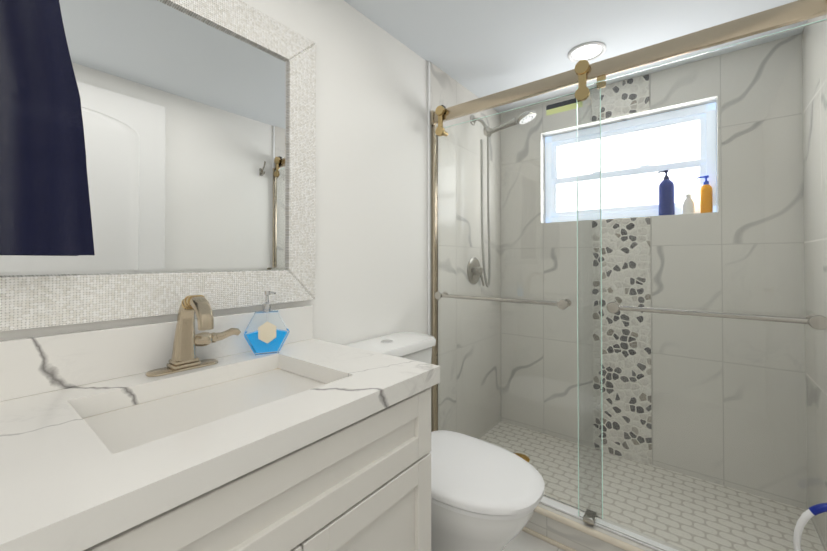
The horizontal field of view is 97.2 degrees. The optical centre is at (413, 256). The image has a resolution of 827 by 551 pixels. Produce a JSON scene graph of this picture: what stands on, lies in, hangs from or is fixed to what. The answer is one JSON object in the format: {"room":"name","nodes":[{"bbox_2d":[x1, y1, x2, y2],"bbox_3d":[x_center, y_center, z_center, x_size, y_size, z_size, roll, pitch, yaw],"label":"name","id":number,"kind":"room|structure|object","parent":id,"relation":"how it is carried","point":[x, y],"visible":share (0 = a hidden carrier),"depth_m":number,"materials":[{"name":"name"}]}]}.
{"room":"bathroom","nodes":[
{"label":"bathroom","id":0,"kind":"room"},
{"bbox_2d":[0,0,498,431],"bbox_3d":[-0.382,0.070,1.459,0.134,2.360,3.540,0,-1,38],"label":"wall","id":1,"kind":"structure","parent":0,"point":[381,93],"depth_m":1.60,"materials":[{"name":"white paint"}]},
{"bbox_2d":[0,0,94,254],"bbox_3d":[-0.909,-0.446,0.585,0.143,0.881,0.606,0,-1,38],"label":"hanging towel","id":2,"kind":"object","parent":1,"relation":"hanging from","point":[45,209],"visible":1,"depth_m":0.74,"materials":[{"name":"blue fabric"}]},
{"bbox_2d":[0,0,315,331],"bbox_3d":[-0.653,-0.324,1.008,0.022,0.960,0.910,0,-1,38],"label":"mirror","id":3,"kind":"object","parent":1,"relation":"attached to","point":[199,121],"visible":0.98,"depth_m":1.02,"materials":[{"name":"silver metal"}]},
{"bbox_2d":[503,530,564,550],"bbox_3d":[0.270,1.245,0.936,1.790,0.100,3.540,0,-1,38],"label":"floor","id":4,"kind":"structure","parent":0,"point":[522,541],"depth_m":1.52,"materials":[{"name":"tile"}]},
{"bbox_2d":[0,305,439,550],"bbox_3d":[-0.441,0.684,0.812,0.585,1.018,0.920,0,-1,38],"label":"bathroom vanity","id":5,"kind":"object","parent":4,"relation":"on","point":[302,440],"visible":1,"depth_m":0.73,"materials":[{"name":"white stone"}]},
{"bbox_2d":[146,295,240,376],"bbox_3d":[-0.550,0.198,0.962,0.170,0.200,0.224,0,-1,38],"label":"faucet","id":6,"kind":"object","parent":5,"relation":"on","point":[187,341],"visible":1,"depth_m":0.95,"materials":[{"name":"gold metal"}]},
{"bbox_2d":[243,291,289,355],"bbox_3d":[-0.456,0.202,1.133,0.132,0.194,0.046,0,-1,-25],"label":"soap dispenser","id":7,"kind":"object","parent":5,"relation":"on","point":[266,331],"visible":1,"depth_m":1.11,"materials":[{"name":"clear glass"}]},
{"bbox_2d":[345,332,544,550],"bbox_3d":[0.097,0.774,1.362,0.747,0.848,0.478,0,-1,38],"label":"toilet","id":8,"kind":"object","parent":4,"relation":"on","point":[486,496],"visible":0.44,"depth_m":1.19,"materials":[{"name":"white ceramic"}]},
{"bbox_2d":[522,495,656,550],"bbox_3d":[0.704,1.137,1.493,1.550,0.128,0.120,0,-1,38],"label":"sill","id":9,"kind":"structure","parent":4,"relation":"on","point":[558,528],"depth_m":1.48,"materials":[{"name":"stone"}]},
{"bbox_2d":[430,0,826,550],"bbox_3d":[0.684,0.133,1.477,1.525,1.883,0.130,0,-1,38],"label":"shower enclosure","id":10,"kind":"object","parent":9,"relation":"on","point":[629,302],"visible":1,"depth_m":1.32,"materials":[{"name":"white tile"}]},
{"bbox_2d":[793,503,826,550],"bbox_3d":[1.171,0.939,0.996,0.184,0.512,0.076,0,-1,38],"label":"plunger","id":11,"kind":"object","parent":4,"relation":"on","point":[808,514],"visible":1,"depth_m":1.03,"materials":[{"name":"white plastic"}]},
{"bbox_2d":[344,0,807,112],"bbox_3d":[0.270,-1.115,0.960,1.790,0.100,3.540,0,-1,38],"label":"ceiling","id":12,"kind":"structure","parent":0,"point":[480,48],"depth_m":1.70,"materials":[{"name":"white paint"}]},
{"bbox_2d":[568,42,605,61],"bbox_3d":[0.892,-1.050,1.876,0.180,0.009,0.180,0,-1,38],"label":"recessed light","id":13,"kind":"object","parent":12,"relation":"in","point":[589,51],"visible":0.96,"depth_m":1.86,"materials":[{"name":"white plastic"}]},
{"bbox_2d":[806,15,826,23],"bbox_3d":[0.922,0.060,0.438,0.134,2.360,3.540,0,-1,38],"label":"wall","id":14,"kind":"structure","parent":0,"point":[817,19],"depth_m":1.50,"materials":[{"name":"white paint"}]}
]}

